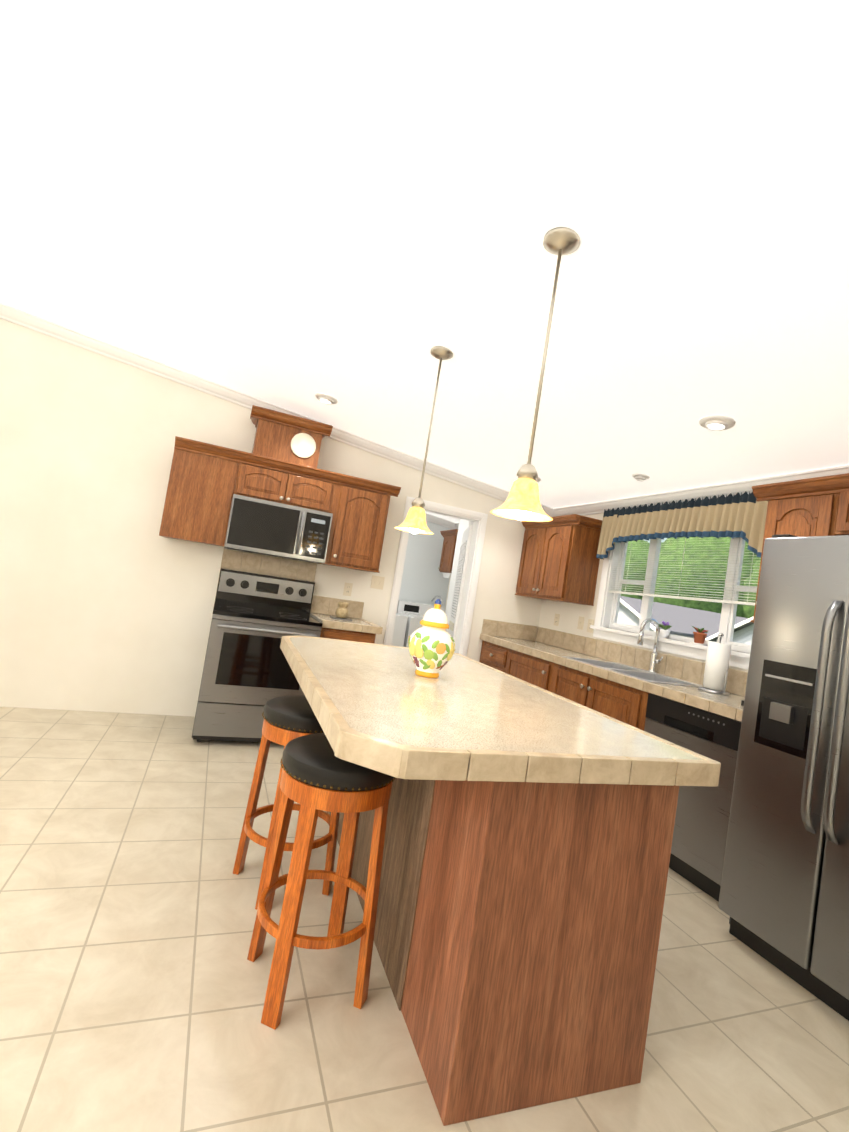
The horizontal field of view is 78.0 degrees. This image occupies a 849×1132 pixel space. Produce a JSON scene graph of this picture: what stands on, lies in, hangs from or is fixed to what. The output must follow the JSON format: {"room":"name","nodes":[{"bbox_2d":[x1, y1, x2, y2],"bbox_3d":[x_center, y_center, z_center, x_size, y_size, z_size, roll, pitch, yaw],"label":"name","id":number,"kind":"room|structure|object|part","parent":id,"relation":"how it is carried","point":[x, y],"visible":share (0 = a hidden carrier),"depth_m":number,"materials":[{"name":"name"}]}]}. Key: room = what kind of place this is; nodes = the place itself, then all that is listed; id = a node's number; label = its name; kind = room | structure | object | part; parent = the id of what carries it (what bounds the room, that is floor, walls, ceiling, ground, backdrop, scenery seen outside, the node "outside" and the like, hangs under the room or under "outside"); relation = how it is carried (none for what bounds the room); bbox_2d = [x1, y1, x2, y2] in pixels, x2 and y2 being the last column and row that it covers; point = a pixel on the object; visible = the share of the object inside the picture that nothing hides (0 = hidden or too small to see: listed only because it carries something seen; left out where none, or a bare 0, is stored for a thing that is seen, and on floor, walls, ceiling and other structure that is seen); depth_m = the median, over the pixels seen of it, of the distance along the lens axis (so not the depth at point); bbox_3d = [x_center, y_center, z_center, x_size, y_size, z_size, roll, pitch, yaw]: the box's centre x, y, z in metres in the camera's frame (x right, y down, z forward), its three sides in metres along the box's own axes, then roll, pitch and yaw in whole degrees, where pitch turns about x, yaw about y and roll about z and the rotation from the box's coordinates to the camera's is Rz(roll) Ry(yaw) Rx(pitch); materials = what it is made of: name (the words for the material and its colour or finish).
{"room":"kitchen","nodes":[
{"label":"kitchen","id":0,"kind":"room"},
{"bbox_2d":[0,318,541,716],"bbox_3d":[-1.378,-0.187,4.442,5.600,2.925,0.120,10,-3,-21],"label":"wall","id":1,"kind":"structure","parent":0,"point":[107,595],"depth_m":4.00,"materials":[{"name":"paint"}]},
{"bbox_2d":[159,437,238,546],"bbox_3d":[-1.727,-0.547,4.060,0.450,0.727,0.322,10,-3,-21],"label":"upper cabinet","id":2,"kind":"object","parent":1,"relation":"attached to","point":[198,500],"depth_m":3.90,"materials":[{"name":"brown wood"}]},
{"bbox_2d":[231,451,298,504],"bbox_3d":[-1.291,-0.675,4.216,0.423,0.327,0.343,10,-3,-21],"label":"upper cabinet","id":3,"kind":"object","parent":1,"relation":"attached to","point":[278,464],"depth_m":4.05,"materials":[{"name":"brown wood"}]},
{"bbox_2d":[224,494,332,563],"bbox_3d":[-1.171,-0.280,4.204,0.756,0.410,0.458,10,-3,-21],"label":"microwave","id":4,"kind":"object","parent":3,"relation":"attached to","point":[266,527],"visible":1,"depth_m":4.04,"materials":[{"name":"grey metal"}]},
{"bbox_2d":[252,407,298,460],"bbox_3d":[-1.224,-1.017,4.236,0.273,0.370,0.343,10,-3,-21],"label":"upper cabinet","id":5,"kind":"object","parent":1,"relation":"attached to","point":[275,430],"depth_m":4.11,"materials":[{"name":"brown wood"}]},
{"bbox_2d":[0,302,551,516],"bbox_3d":[-1.178,-1.269,4.397,5.609,0.690,0.075,10,-3,-21],"label":"crown molding","id":6,"kind":"structure","parent":1,"relation":"attached to","point":[75,337],"depth_m":4.18,"materials":[{"name":"white"}]},
{"bbox_2d":[291,417,326,464],"bbox_3d":[-0.997,-0.978,4.324,0.235,0.370,0.343,10,-3,-21],"label":"upper cabinet","id":7,"kind":"object","parent":1,"relation":"attached to","point":[309,436],"depth_m":4.20,"materials":[{"name":"brown wood"}]},
{"bbox_2d":[291,465,334,512],"bbox_3d":[-0.984,-0.622,4.335,0.433,0.327,0.343,10,-3,-21],"label":"upper cabinet","id":8,"kind":"object","parent":1,"relation":"attached to","point":[314,486],"depth_m":4.19,"materials":[{"name":"brown wood"}]},
{"bbox_2d":[343,582,352,595],"bbox_3d":[-0.679,0.207,4.649,0.072,0.115,0.008,10,-3,-21],"label":"electrical outlet plate","id":9,"kind":"object","parent":1,"relation":"attached to","point":[347,591],"depth_m":4.65,"materials":[{"name":"beige plastic"}]},
{"bbox_2d":[317,473,394,572],"bbox_3d":[-0.600,-0.353,4.488,0.468,0.727,0.343,10,-3,-21],"label":"upper cabinet","id":10,"kind":"object","parent":1,"relation":"attached to","point":[359,506],"depth_m":4.32,"materials":[{"name":"brown wood"}]},
{"bbox_2d":[370,575,384,589],"bbox_3d":[-0.423,0.149,4.743,0.118,0.115,0.013,10,-3,-21],"label":"electrical outlet plate","id":11,"kind":"object","parent":1,"relation":"attached to","point":[377,582],"depth_m":4.74,"materials":[{"name":"beige plastic"}]},
{"bbox_2d":[383,496,487,656],"bbox_3d":[0.045,0.469,4.991,0.850,2.115,0.143,10,-3,-21],"label":"door frame","id":12,"kind":"structure","parent":1,"relation":"attached to","point":[475,517],"depth_m":5.06,"materials":[{"name":"white wood"}]},
{"bbox_2d":[448,525,472,643],"bbox_3d":[0.294,0.585,5.535,0.062,1.989,0.699,9,-3,-1],"label":"door","id":13,"kind":"structure","parent":1,"relation":"in","point":[459,581],"depth_m":5.29,"materials":[{"name":"white wood"}]},
{"bbox_2d":[0,707,848,1131],"bbox_3d":[-1.152,1.300,3.201,5.840,0.050,7.440,10,-3,-21],"label":"floor","id":14,"kind":"structure","parent":0,"point":[132,987],"depth_m":1.67,"materials":[{"name":"tile"}]},
{"bbox_2d":[192,568,322,742],"bbox_3d":[-1.263,0.681,4.013,0.762,1.210,0.748,10,-3,-21],"label":"stove","id":15,"kind":"object","parent":14,"relation":"on","point":[247,674],"visible":0.88,"depth_m":3.71,"materials":[{"name":"grey metal"}]},
{"bbox_2d":[233,695,339,909],"bbox_3d":[-0.538,0.949,2.205,0.390,0.745,0.390,10,-3,-21],"label":"stool","id":16,"kind":"object","parent":14,"relation":"on","point":[287,718],"visible":0.5,"depth_m":2.12,"materials":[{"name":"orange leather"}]},
{"bbox_2d":[247,733,395,1029],"bbox_3d":[-0.325,0.959,1.704,0.380,0.745,0.380,10,-3,-21],"label":"stool","id":17,"kind":"object","parent":14,"relation":"on","point":[317,774],"visible":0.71,"depth_m":1.59,"materials":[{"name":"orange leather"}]},
{"bbox_2d":[320,627,375,642],"bbox_3d":[-0.752,0.933,4.278,0.440,0.891,0.661,10,-3,-21],"label":"base cabinet","id":18,"kind":"object","parent":14,"relation":"on","point":[339,634],"visible":0.04,"depth_m":4.02,"materials":[{"name":"brown wood"}]},
{"bbox_2d":[214,549,382,633],"bbox_3d":[-0.983,0.197,4.186,1.245,0.476,0.647,10,-3,-21],"label":"countertop","id":19,"kind":"structure","parent":18,"relation":"on","point":[323,609],"depth_m":4.40,"materials":[{"name":"tile"}]},
{"bbox_2d":[330,601,351,620],"bbox_3d":[-0.683,0.370,4.365,0.160,0.140,0.140,10,-3,-21],"label":"jar","id":20,"kind":"object","parent":19,"relation":"on","point":[342,612],"visible":1,"depth_m":4.33,"materials":[{"name":"beige ceramic"}]},
{"bbox_2d":[392,613,407,646],"bbox_3d":[-0.698,0.954,6.824,0.680,1.090,0.700,10,-3,-21],"label":"dryer","id":21,"kind":"object","parent":14,"relation":"on","point":[400,625],"visible":0.02,"depth_m":6.62,"materials":[{"name":"white metal"}]},
{"bbox_2d":[397,600,444,646],"bbox_3d":[-0.039,1.068,7.091,0.680,1.090,0.680,10,-3,-21],"label":"washer","id":22,"kind":"object","parent":14,"relation":"on","point":[414,612],"visible":0.23,"depth_m":7.18,"materials":[{"name":"white metal"}]},
{"bbox_2d":[479,640,506,671],"bbox_3d":[0.864,1.216,4.985,0.632,0.892,0.516,10,-3,-21],"label":"base cabinet","id":23,"kind":"object","parent":14,"relation":"on","point":[492,655],"depth_m":4.86,"materials":[{"name":"brown wood"}]},
{"bbox_2d":[480,619,747,721],"bbox_3d":[1.371,0.689,3.900,0.647,0.202,2.892,10,-3,-21],"label":"countertop","id":24,"kind":"structure","parent":23,"relation":"on","point":[553,646],"depth_m":3.91,"materials":[{"name":"tile"}]},
{"bbox_2d":[562,656,702,686],"bbox_3d":[1.444,0.835,3.704,0.540,0.196,0.880,10,-3,-21],"label":"sink","id":25,"kind":"object","parent":24,"relation":"in","point":[634,672],"visible":0.29,"depth_m":3.72,"materials":[{"name":"silver metal"}]},
{"bbox_2d":[637,618,662,672],"bbox_3d":[1.643,0.573,3.780,0.200,0.389,0.134,10,-3,-21],"label":"faucet","id":26,"kind":"object","parent":24,"relation":"on","point":[654,661],"visible":1,"depth_m":3.81,"materials":[{"name":"silver metal"}]},
{"bbox_2d":[698,633,730,695],"bbox_3d":[1.787,0.588,3.200,0.170,0.364,0.170,10,-3,-21],"label":"paper towel holder","id":27,"kind":"object","parent":24,"relation":"on","point":[716,668],"visible":1,"depth_m":3.15,"materials":[{"name":"white paper"}]},
{"bbox_2d":[326,739,687,1125],"bbox_3d":[0.103,0.976,2.214,0.626,0.888,1.714,10,-3,-20],"label":"kitchen island","id":28,"kind":"object","parent":14,"relation":"on","point":[529,831],"depth_m":1.41,"materials":[{"name":"brown wood"}]},
{"bbox_2d":[281,635,719,778],"bbox_3d":[0.023,0.488,2.177,1.054,0.045,1.850,10,-3,-20],"label":"island countertop","id":29,"kind":"structure","parent":28,"relation":"on","point":[473,718],"depth_m":1.53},
{"bbox_2d":[408,599,454,677],"bbox_3d":[0.034,0.302,2.230,0.201,0.328,0.203,10,-3,-21],"label":"ginger jar","id":30,"kind":"object","parent":29,"relation":"on","point":[431,644],"visible":1,"depth_m":2.17,"materials":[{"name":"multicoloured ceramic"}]},
{"bbox_2d":[503,648,618,699],"bbox_3d":[1.079,1.224,4.427,0.632,0.892,0.680,10,-3,-21],"label":"base cabinet","id":31,"kind":"object","parent":14,"relation":"on","point":[561,680],"depth_m":3.92,"materials":[{"name":"brown wood"}]},
{"bbox_2d":[562,696,646,730],"bbox_3d":[1.355,1.371,3.654,0.632,0.620,0.966,10,-3,-21],"label":"base cabinet","id":32,"kind":"object","parent":14,"relation":"on","point":[631,716],"depth_m":3.31,"materials":[{"name":"brown wood"}]},
{"bbox_2d":[644,694,740,901],"bbox_3d":[1.654,1.248,2.923,0.632,0.889,0.600,10,-3,-21],"label":"dishwasher","id":33,"kind":"object","parent":14,"relation":"on","point":[700,832],"visible":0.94,"depth_m":2.69,"materials":[{"name":"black metal"}]},
{"bbox_2d":[718,534,848,1020],"bbox_3d":[1.919,0.797,2.064,0.864,1.785,0.910,10,-3,-21],"label":"fridge","id":34,"kind":"object","parent":14,"relation":"on","point":[783,904],"visible":1,"depth_m":2.12,"materials":[{"name":"grey metal"}]},
{"bbox_3d":[1.492,0.587,2.183,0.032,0.360,0.225,10,-3,-21],"label":"panel","id":35,"kind":"part","parent":34,"relation":"part of","materials":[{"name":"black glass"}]},
{"bbox_3d":[1.549,0.577,1.993,0.062,0.900,0.110,10,-3,-21],"label":"handle","id":36,"kind":"part","parent":34,"relation":"part of","materials":[{"name":"silver metal"}]},
{"bbox_2d":[0,0,848,522],"bbox_3d":[-0.732,-1.340,3.322,5.860,0.733,7.440,10,-3,-21],"label":"ceiling","id":37,"kind":"structure","parent":0,"point":[358,210],"depth_m":1.83,"materials":[{"name":"white paint"}]},
{"bbox_2d":[315,393,337,404],"bbox_3d":[-0.728,-1.227,3.872,0.170,0.032,0.170,16,-5,-21],"label":"recessed light","id":38,"kind":"object","parent":37,"relation":"in","point":[324,398],"visible":1,"depth_m":3.83,"materials":[{"name":"white"}]},
{"bbox_2d":[394,346,453,534],"bbox_3d":[0.019,-0.646,2.733,0.208,0.973,0.208,10,-3,-21],"label":"pendant light","id":39,"kind":"object","parent":37,"relation":"hanging from","point":[414,522],"visible":1,"depth_m":2.70,"materials":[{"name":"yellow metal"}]},
{"bbox_2d":[490,227,579,521],"bbox_3d":[0.394,-0.631,1.763,0.208,0.973,0.208,10,-3,-21],"label":"pendant light","id":40,"kind":"object","parent":37,"relation":"hanging from","point":[522,502],"visible":1,"depth_m":1.74,"materials":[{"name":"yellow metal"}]},
{"bbox_2d":[632,473,649,480],"bbox_3d":[1.560,-0.637,3.790,0.120,0.032,0.120,16,-5,-21],"label":"recessed light","id":41,"kind":"object","parent":37,"relation":"in","point":[640,477],"visible":1,"depth_m":3.76,"materials":[{"name":"white"}]},
{"bbox_2d":[699,415,735,430],"bbox_3d":[1.521,-0.737,2.734,0.170,0.032,0.170,16,-5,-21],"label":"recessed light","id":42,"kind":"object","parent":37,"relation":"in","point":[716,422],"visible":1,"depth_m":2.70,"materials":[{"name":"white"}]},
{"bbox_2d":[399,521,452,609],"bbox_3d":[-2.243,-0.222,6.680,5.600,2.925,0.120,10,-3,-21],"label":"wall","id":43,"kind":"structure","parent":0,"point":[424,581],"depth_m":7.49,"materials":[{"name":"white paint"}]},
{"bbox_2d":[431,595,442,604],"bbox_3d":[0.179,0.472,7.354,0.024,0.127,0.393,10,-3,-21],"label":"faucet","id":44,"kind":"object","parent":43,"relation":"attached to","point":[439,596],"visible":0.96,"depth_m":7.27,"materials":[{"name":"silver metal"}]},
{"bbox_2d":[426,513,455,528],"bbox_3d":[-0.688,-0.906,7.165,2.609,0.366,0.075,10,-3,-21],"label":"crown molding","id":45,"kind":"structure","parent":43,"relation":"attached to","point":[430,518],"depth_m":7.51,"materials":[{"name":"white wood"}]},
{"bbox_2d":[445,519,472,631],"bbox_3d":[0.340,0.459,6.081,0.060,2.320,0.280,10,-3,-21],"label":"wall","id":46,"kind":"structure","parent":0,"point":[463,524],"depth_m":6.14,"materials":[{"name":"white paint"}]},
{"bbox_2d":[444,513,749,671],"bbox_3d":[1.661,0.584,4.277,0.120,2.320,7.440,10,-3,-21],"label":"wall","id":47,"kind":"structure","parent":0,"point":[570,613],"depth_m":4.86,"materials":[{"name":"paint"}]},
{"bbox_2d":[438,529,457,578],"bbox_3d":[0.493,-0.135,6.898,0.373,0.632,0.852,10,-3,-21],"label":"upper cabinet","id":48,"kind":"object","parent":47,"relation":"attached to","point":[448,552],"visible":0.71,"depth_m":6.97,"materials":[{"name":"brown wood"}]},
{"bbox_2d":[554,613,559,625],"bbox_3d":[1.284,0.521,5.096,0.007,0.115,0.072,10,-3,-21],"label":"electrical outlet plate","id":49,"kind":"object","parent":47,"relation":"attached to","point":[556,620],"depth_m":5.09,"materials":[{"name":"beige plastic"}]},
{"bbox_2d":[515,514,602,605],"bbox_3d":[1.245,-0.052,4.929,0.373,0.749,0.858,10,-3,-21],"label":"upper cabinet","id":50,"kind":"object","parent":47,"relation":"attached to","point":[559,561],"visible":0.98,"depth_m":4.64,"materials":[{"name":"brown wood"}]},
{"bbox_2d":[577,616,583,629],"bbox_3d":[1.414,0.516,4.754,0.013,0.115,0.072,10,-3,-21],"label":"electrical outlet plate","id":51,"kind":"object","parent":47,"relation":"attached to","point":[581,619],"depth_m":4.75,"materials":[{"name":"beige plastic"}]},
{"bbox_2d":[587,619,593,632],"bbox_3d":[1.464,0.529,4.630,0.007,0.115,0.072,10,-3,-21],"label":"electrical outlet plate","id":52,"kind":"object","parent":47,"relation":"attached to","point":[590,622],"depth_m":4.63,"materials":[{"name":"beige plastic"}]},
{"bbox_2d":[590,536,760,669],"bbox_3d":[1.881,0.145,3.841,0.162,0.993,1.670,10,-3,-21],"label":"window","id":53,"kind":"structure","parent":47,"relation":"in","point":[607,627],"depth_m":3.97,"materials":[{"name":"white wood"}]},
{"bbox_2d":[659,621,671,638],"bbox_3d":[1.787,0.473,3.897,0.092,0.123,0.112,10,-3,-21],"label":"plant pot","id":54,"kind":"object","parent":53,"relation":"on","point":[665,633],"visible":0.96,"depth_m":3.87,"materials":[{"name":"white ceramic"}]},
{"bbox_2d":[609,538,758,605],"bbox_3d":[1.856,0.155,3.831,0.037,0.868,1.450,10,-3,-21],"label":"mini blind","id":55,"kind":"object","parent":53,"relation":"attached to","point":[697,599],"visible":0.52,"depth_m":3.77,"materials":[{"name":"white plastic"}]},
{"bbox_2d":[691,626,707,645],"bbox_3d":[1.899,0.480,3.616,0.100,0.118,0.121,10,-3,-21],"label":"plant pot","id":56,"kind":"object","parent":53,"relation":"on","point":[700,635],"visible":1,"depth_m":3.59,"materials":[{"name":"orange ceramic"}]},
{"bbox_2d":[596,491,767,559],"bbox_3d":[1.837,-0.264,3.838,0.138,0.443,1.591,10,-3,-21],"label":"valance curtain","id":57,"kind":"object","parent":47,"relation":"attached to","point":[742,516],"visible":0.94,"depth_m":3.70,"materials":[{"name":"beige fabric"}]},
{"bbox_2d":[552,465,848,516],"bbox_3d":[2.173,-0.499,3.171,0.075,0.090,4.620,10,-3,-21],"label":"crown molding","id":58,"kind":"structure","parent":47,"relation":"attached to","point":[733,488],"depth_m":3.75,"materials":[{"name":"white"}]},
{"bbox_2d":[750,475,837,620],"bbox_3d":[2.086,-0.046,2.821,0.333,0.757,0.365,10,-3,-21],"label":"upper cabinet","id":59,"kind":"object","parent":47,"relation":"attached to","point":[817,506],"depth_m":2.75,"materials":[{"name":"brown wood"}]},
{"bbox_2d":[834,473,848,535],"bbox_3d":[2.271,-0.272,2.446,0.333,0.287,0.458,10,-3,-21],"label":"upper cabinet","id":60,"kind":"object","parent":47,"relation":"attached to","point":[841,511],"depth_m":2.57,"materials":[{"name":"brown wood"}]},
{"label":"outside","id":61,"kind":"structure","parent":0,"visible":0},
{"bbox_3d":[34.286,8.835,29.026,79.500,0.100,100.000,10,-3,-21],"label":"ground","id":62,"kind":"structure","parent":61,"visible":0},
{"bbox_2d":[617,596,753,645],"bbox_3d":[17.731,3.631,16.595,19.020,4.310,16.400,10,-3,-21],"label":"houses","id":63,"kind":"structure","parent":62,"relation":"on","point":[702,617],"depth_m":18.57},
{"bbox_2d":[621,536,760,617],"bbox_3d":[30.375,2.264,27.784,20.038,13.841,55.761,10,-3,-21],"label":"trees","id":64,"kind":"object","parent":62,"relation":"on","point":[640,546],"depth_m":34.79,"materials":[{"name":"green plant"}]}
]}

